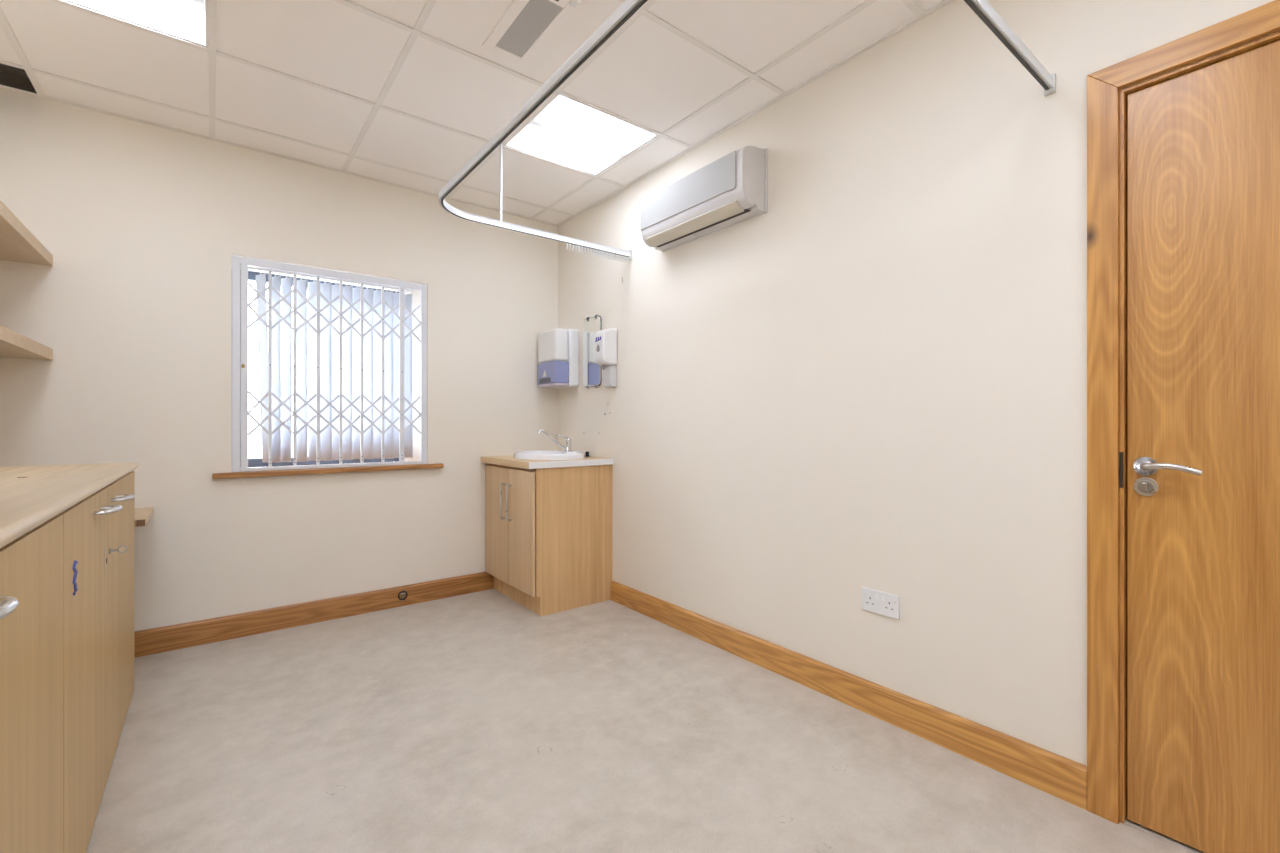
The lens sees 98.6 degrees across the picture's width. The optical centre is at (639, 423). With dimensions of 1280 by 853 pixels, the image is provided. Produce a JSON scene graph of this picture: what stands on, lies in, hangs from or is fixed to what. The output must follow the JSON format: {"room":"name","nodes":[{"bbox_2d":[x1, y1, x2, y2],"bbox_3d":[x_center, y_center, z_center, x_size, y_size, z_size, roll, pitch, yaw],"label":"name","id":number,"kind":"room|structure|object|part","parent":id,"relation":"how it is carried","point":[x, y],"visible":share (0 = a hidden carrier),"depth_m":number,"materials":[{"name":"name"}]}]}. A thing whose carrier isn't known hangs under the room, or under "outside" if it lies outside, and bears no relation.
{"room":"examination room","nodes":[
{"label":"examination room","id":0,"kind":"room"},
{"bbox_2d":[0,63,36,92],"bbox_3d":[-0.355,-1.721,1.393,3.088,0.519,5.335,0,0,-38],"label":"ceiling vent","id":1,"kind":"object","parent":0,"point":[10,76],"depth_m":2.41,"materials":[{"name":"black metal"}]},
{"bbox_2d":[0,87,557,630],"bbox_3d":[-1.908,-0.171,3.311,2.988,2.580,0.400,0,0,-38],"label":"wall","id":2,"kind":"structure","parent":0,"point":[142,225],"depth_m":2.84,"materials":[{"name":"beige paint"}]},
{"bbox_2d":[134,507,153,526],"bbox_3d":[-2.497,0.435,2.323,0.643,0.058,0.436,0,0,-38],"label":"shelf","id":3,"kind":"object","parent":2,"relation":"attached to","point":[142,516],"visible":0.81,"depth_m":2.47,"materials":[{"name":"brown wood"}]},
{"bbox_2d":[134,572,492,657],"bbox_3d":[-1.941,1.059,3.020,2.378,0.121,0.018,0,0,-38],"label":"baseboard","id":4,"kind":"structure","parent":2,"relation":"attached to","point":[195,633],"depth_m":3.04,"materials":[{"name":"brown wood"}]},
{"bbox_2d":[398,591,407,600],"bbox_3d":[-1.456,1.056,3.382,0.057,0.062,0.008,0,0,-38],"label":"cable grommet","id":5,"kind":"object","parent":4,"relation":"attached to","point":[402,595],"visible":1,"depth_m":3.38,"materials":[{"name":"brown plastic"}]},
{"bbox_2d":[212,271,443,478],"bbox_3d":[-1.853,-0.305,3.340,1.168,1.171,0.451,0,0,-38],"label":"window","id":6,"kind":"structure","parent":2,"relation":"in","point":[252,462],"depth_m":3.24,"materials":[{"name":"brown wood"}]},
{"bbox_3d":[-2.000,-0.319,3.467,0.932,1.144,0.070,0,0,-38],"label":"frame","id":7,"kind":"part","parent":6,"relation":"part of","materials":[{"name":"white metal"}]},
{"bbox_3d":[-1.832,0.267,3.312,1.168,0.027,0.380,0,0,-38],"label":"sill","id":8,"kind":"part","parent":6,"relation":"part of","materials":[{"name":"brown wood"}]},
{"bbox_2d":[232,256,426,471],"bbox_3d":[-1.749,-0.315,3.197,0.995,1.136,0.037,0,0,-38],"label":"security grille","id":9,"kind":"object","parent":6,"relation":"attached to","point":[240,413],"visible":1,"depth_m":3.13,"materials":[{"name":"white metal"}]},
{"bbox_2d":[248,266,412,462],"bbox_3d":[-1.864,-0.335,3.323,0.930,1.108,0.083,0,0,-38],"label":"vertical blind","id":10,"kind":"object","parent":6,"relation":"attached to","point":[282,333],"visible":0.75,"depth_m":3.34,"materials":[{"name":"white fabric"}]},
{"bbox_3d":[-1.796,0.215,3.325,0.749,0.009,0.002,0,0,-38],"label":"chain","id":11,"kind":"part","parent":10,"relation":"part of","materials":[{"name":"white plastic"}]},
{"bbox_2d":[0,0,943,223],"bbox_3d":[-0.263,-1.474,1.274,2.888,0.017,4.835,0,0,-38],"label":"ceiling","id":12,"kind":"structure","parent":0,"point":[650,76],"depth_m":2.28,"materials":[{"name":"tile"}]},
{"bbox_2d":[65,0,207,46],"bbox_3d":[-1.732,-1.491,1.741,0.575,0.050,0.575,0,0,-38],"label":"ceiling light","id":13,"kind":"object","parent":12,"relation":"attached to","point":[187,20],"visible":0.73,"depth_m":1.97,"materials":[{"name":"white plastic"}]},
{"bbox_2d":[0,0,953,225],"bbox_3d":[-0.263,-1.462,1.274,2.888,0.006,4.835,0,0,-38],"label":"ceiling grid","id":14,"kind":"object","parent":12,"relation":"attached to","point":[415,32],"depth_m":2.37,"materials":[{"name":"white metal"}]},
{"bbox_2d":[482,0,580,64],"bbox_3d":[-0.406,-1.459,2.015,0.186,0.012,0.422,0,0,-38],"label":"air vent","id":15,"kind":"object","parent":12,"relation":"in","point":[525,27],"visible":1,"depth_m":2.02,"materials":[{"name":"metal"}]},
{"bbox_2d":[505,94,656,174],"bbox_3d":[-0.310,-1.491,2.845,0.575,0.050,0.575,0,0,-38],"label":"ceiling light","id":16,"kind":"object","parent":12,"relation":"attached to","point":[568,132],"visible":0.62,"depth_m":2.81,"materials":[{"name":"white plastic"}]},
{"bbox_2d":[439,0,1055,259],"bbox_3d":[0.119,-1.231,2.148,1.211,0.456,2.160,0,0,-38],"label":"rail","id":17,"kind":"object","parent":12,"relation":"hanging from","point":[983,9],"visible":1,"depth_m":1.65,"materials":[{"name":"white metal"}]},
{"bbox_3d":[-0.719,-1.250,2.847,0.013,0.410,0.013,0,0,-38],"label":"suspension rod","id":18,"kind":"part","parent":17,"relation":"part of","materials":[{"name":"white metal"}]},
{"bbox_2d":[86,589,1189,852],"bbox_3d":[-0.355,1.169,1.393,3.088,0.100,5.335,0,0,-38],"label":"floor","id":19,"kind":"structure","parent":0,"point":[481,721],"depth_m":1.85,"materials":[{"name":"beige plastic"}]},
{"bbox_2d":[0,514,63,852],"bbox_3d":[-1.050,0.653,0.476,0.662,0.933,1.439,0,0,-38],"label":"storage cabinet","id":20,"kind":"object","parent":19,"relation":"on","point":[32,564],"visible":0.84,"depth_m":1.01,"materials":[{"name":"brown wood"}]},
{"bbox_3d":[-0.852,0.244,0.718,0.052,0.015,0.153,0,0,-38],"label":"handle","id":21,"kind":"part","parent":20,"relation":"part of","materials":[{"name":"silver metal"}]},
{"bbox_2d":[0,462,137,547],"bbox_3d":[-1.496,0.174,1.016,0.622,0.023,2.859,0,0,-38],"label":"countertop","id":22,"kind":"structure","parent":20,"relation":"on","point":[46,491],"depth_m":1.39,"materials":[{"name":"beige laminate"}]},
{"bbox_2d":[60,471,134,852],"bbox_3d":[-1.921,0.653,1.597,0.662,0.933,1.399,0,0,-38],"label":"storage cabinet","id":23,"kind":"object","parent":19,"relation":"on","point":[98,529],"visible":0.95,"depth_m":1.56,"materials":[{"name":"brown wood"}]},
{"bbox_3d":[-1.479,0.656,1.467,0.020,0.915,0.648,0,0,-38],"label":"door","id":24,"kind":"part","parent":23,"relation":"part of","materials":[{"name":"brown wood"}]},
{"bbox_3d":[-1.634,0.417,1.683,0.001,0.085,0.032,0,0,-38],"label":"lock plate","id":25,"kind":"part","parent":23,"relation":"part of","materials":[{"name":"beige wood"}]},
{"bbox_3d":[-1.527,0.244,1.587,0.052,0.015,0.153,0,0,-38],"label":"handle","id":26,"kind":"part","parent":23,"relation":"part of","materials":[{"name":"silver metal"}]},
{"bbox_3d":[-1.909,0.656,2.020,0.020,0.915,0.744,0,0,-38],"label":"door","id":27,"kind":"part","parent":23,"relation":"part of","materials":[{"name":"brown wood"}]},
{"bbox_3d":[-1.723,0.244,1.840,0.052,0.015,0.153,0,0,-38],"label":"handle","id":28,"kind":"part","parent":23,"relation":"part of","materials":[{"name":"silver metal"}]},
{"bbox_2d":[485,463,611,615],"bbox_3d":[-0.625,0.689,3.608,0.596,0.860,0.700,0,0,-38],"label":"base cabinet","id":29,"kind":"object","parent":19,"relation":"on","point":[548,531],"visible":0.98,"depth_m":3.35,"materials":[{"name":"brown wood"}]},
{"bbox_3d":[-0.927,0.638,3.583,0.018,0.723,0.361,0,0,-38],"label":"door","id":30,"kind":"part","parent":29,"relation":"part of","materials":[{"name":"brown wood"}]},
{"bbox_3d":[-0.865,0.484,3.458,0.035,0.228,0.014,0,0,-38],"label":"handle","id":31,"kind":"part","parent":29,"relation":"part of","materials":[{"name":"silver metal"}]},
{"bbox_3d":[-0.809,0.484,3.387,0.035,0.228,0.014,0,0,-38],"label":"handle","id":32,"kind":"part","parent":29,"relation":"part of","materials":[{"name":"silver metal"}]},
{"bbox_3d":[-0.806,0.268,3.468,0.016,0.018,0.662,0,0,-38],"label":"rail","id":33,"kind":"part","parent":29,"relation":"part of","materials":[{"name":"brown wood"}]},
{"bbox_3d":[-0.713,0.638,3.308,0.018,0.723,0.328,0,0,-38],"label":"door","id":34,"kind":"part","parent":29,"relation":"part of","materials":[{"name":"brown wood"}]},
{"bbox_2d":[481,455,613,468],"bbox_3d":[-0.619,0.235,3.604,0.591,0.044,0.716,0,0,-38],"label":"countertop","id":35,"kind":"structure","parent":29,"relation":"on","point":[509,460],"depth_m":3.35,"materials":[{"name":"beige laminate"}]},
{"bbox_2d":[514,451,584,471],"bbox_3d":[-0.593,0.278,3.597,0.434,0.186,0.524,0,0,-38],"label":"basin","id":36,"kind":"object","parent":35,"relation":"in","point":[532,455],"visible":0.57,"depth_m":3.42,"materials":[{"name":"white ceramic"}]},
{"bbox_2d":[538,430,571,451],"bbox_3d":[-0.565,0.112,3.685,0.240,0.150,0.056,0,0,-30],"label":"mixer tap","id":37,"kind":"object","parent":35,"relation":"on","point":[567,447],"visible":1,"depth_m":3.71,"materials":[{"name":"silver metal"}]},
{"bbox_2d":[564,438,571,451],"bbox_3d":[-0.485,0.141,3.731,0.056,0.090,0.056,0,0,-38],"label":"tap","id":38,"kind":"object","parent":37,"relation":"attached to","point":[567,448],"depth_m":3.71,"materials":[{"name":"silver metal"}]},
{"bbox_3d":[-0.393,0.689,3.357,0.537,0.860,0.018,0,0,-38],"label":"panel","id":39,"kind":"part","parent":29,"relation":"part of","materials":[{"name":"brown wood"}]},
{"bbox_2d":[558,0,1278,765],"bbox_3d":[0.833,-0.171,2.314,0.121,2.580,5.335,0,0,-38],"label":"wall","id":40,"kind":"structure","parent":0,"point":[875,378],"depth_m":2.07,"materials":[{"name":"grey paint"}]},
{"bbox_2d":[538,328,578,388],"bbox_3d":[-0.572,-0.456,3.865,0.197,0.400,0.261,0,0,-38],"label":"dispenser","id":41,"kind":"object","parent":40,"relation":"attached to","point":[558,349],"visible":1,"depth_m":3.78,"materials":[{"name":"white plastic"}]},
{"bbox_2d":[539,383,568,387],"bbox_3d":[-0.604,-0.269,3.840,0.104,0.020,0.249,0,0,-38],"label":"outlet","id":42,"kind":"object","parent":41,"relation":"attached to","point":[542,385],"depth_m":3.80,"materials":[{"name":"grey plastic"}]},
{"bbox_2d":[583,315,601,387],"bbox_3d":[-0.323,-0.483,3.695,0.013,0.480,0.216,0,0,-38],"label":"wall mirror","id":43,"kind":"object","parent":40,"relation":"attached to","point":[592,372],"visible":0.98,"depth_m":3.70,"materials":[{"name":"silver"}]},
{"bbox_2d":[594,328,616,387],"bbox_3d":[-0.217,-0.416,3.476,0.114,0.371,0.113,0,0,-38],"label":"soap dispenser","id":44,"kind":"object","parent":40,"relation":"attached to","point":[605,341],"visible":1,"depth_m":3.45,"materials":[{"name":"white plastic"}]},
{"bbox_3d":[-0.195,-0.301,3.494,0.058,0.140,0.091,0,0,-38],"label":"push lever","id":45,"kind":"part","parent":44,"relation":"part of","materials":[{"name":"white plastic"}]},
{"bbox_2d":[640,145,767,251],"bbox_3d":[0.292,-1.118,2.775,0.169,0.293,0.749,0,0,-38],"label":"air conditioner","id":46,"kind":"object","parent":40,"relation":"attached to","point":[732,189],"visible":1,"depth_m":2.64,"materials":[{"name":"white plastic"}]},
{"bbox_3d":[0.216,-1.142,2.740,0.005,0.167,0.694,0,0,-38],"label":"panel","id":47,"kind":"part","parent":46,"relation":"part of","materials":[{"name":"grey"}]},
{"bbox_2d":[611,581,1086,809],"bbox_3d":[0.561,1.059,2.553,0.018,0.121,2.412,0,0,-38],"label":"baseboard","id":48,"kind":"structure","parent":40,"relation":"attached to","point":[1061,777],"depth_m":2.05,"materials":[{"name":"brown wood"}]},
{"bbox_2d":[862,587,899,618],"bbox_3d":[0.915,0.682,2.100,0.013,0.086,0.147,0,0,-38],"label":"wall socket","id":49,"kind":"object","parent":40,"relation":"attached to","point":[886,604],"visible":1,"depth_m":2.09,"materials":[{"name":"white plastic"}]},
{"bbox_2d":[1124,819,1204,852],"bbox_3d":[1.666,1.119,1.241,0.120,0.001,0.867,0,0,-38],"label":"threshold","id":50,"kind":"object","parent":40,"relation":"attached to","point":[1174,842],"depth_m":1.49,"materials":[{"name":"silver plastic"}]},
{"bbox_2d":[1087,0,1279,852],"bbox_3d":[1.647,0.055,1.226,0.165,2.128,1.015,0,0,-38],"label":"door","id":51,"kind":"structure","parent":40,"relation":"in","point":[1183,163],"depth_m":1.45,"materials":[{"name":"brown wood"}]},
{"bbox_3d":[1.321,0.056,1.571,0.020,2.128,0.069,0,0,-38],"label":"architrave","id":52,"kind":"part","parent":51,"relation":"part of","materials":[{"name":"brown wood"}]},
{"bbox_3d":[1.359,0.129,1.550,0.026,0.100,0.008,0,0,-38],"label":"strike plate","id":53,"kind":"part","parent":51,"relation":"part of","materials":[{"name":"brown metal"}]},
{"bbox_3d":[1.397,0.116,1.462,0.059,0.051,0.141,0,0,-38],"label":"handle","id":54,"kind":"part","parent":51,"relation":"part of","materials":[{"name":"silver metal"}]},
{"bbox_3d":[1.611,-0.975,1.198,0.020,0.068,1.013,0,0,-38],"label":"architrave","id":55,"kind":"part","parent":51,"relation":"part of","materials":[{"name":"brown wood"}]},
{"bbox_3d":[-1.443,-0.171,0.358,0.100,2.580,4.835,0,0,-38],"label":"wall","id":56,"kind":"structure","parent":0,"visible":0},
{"bbox_2d":[0,200,52,265],"bbox_3d":[-1.942,-0.735,1.330,0.301,0.049,2.684,0,0,-38],"label":"wall shelf","id":57,"kind":"object","parent":56,"relation":"attached to","point":[17,243],"visible":1,"depth_m":2.19,"materials":[{"name":"brown wood"}]},
{"bbox_2d":[0,325,52,359],"bbox_3d":[-1.942,-0.313,1.330,0.301,0.050,2.684,0,0,-38],"label":"wall shelf","id":58,"kind":"object","parent":56,"relation":"attached to","point":[13,344],"visible":1,"depth_m":2.17,"materials":[{"name":"brown wood"}]}
]}

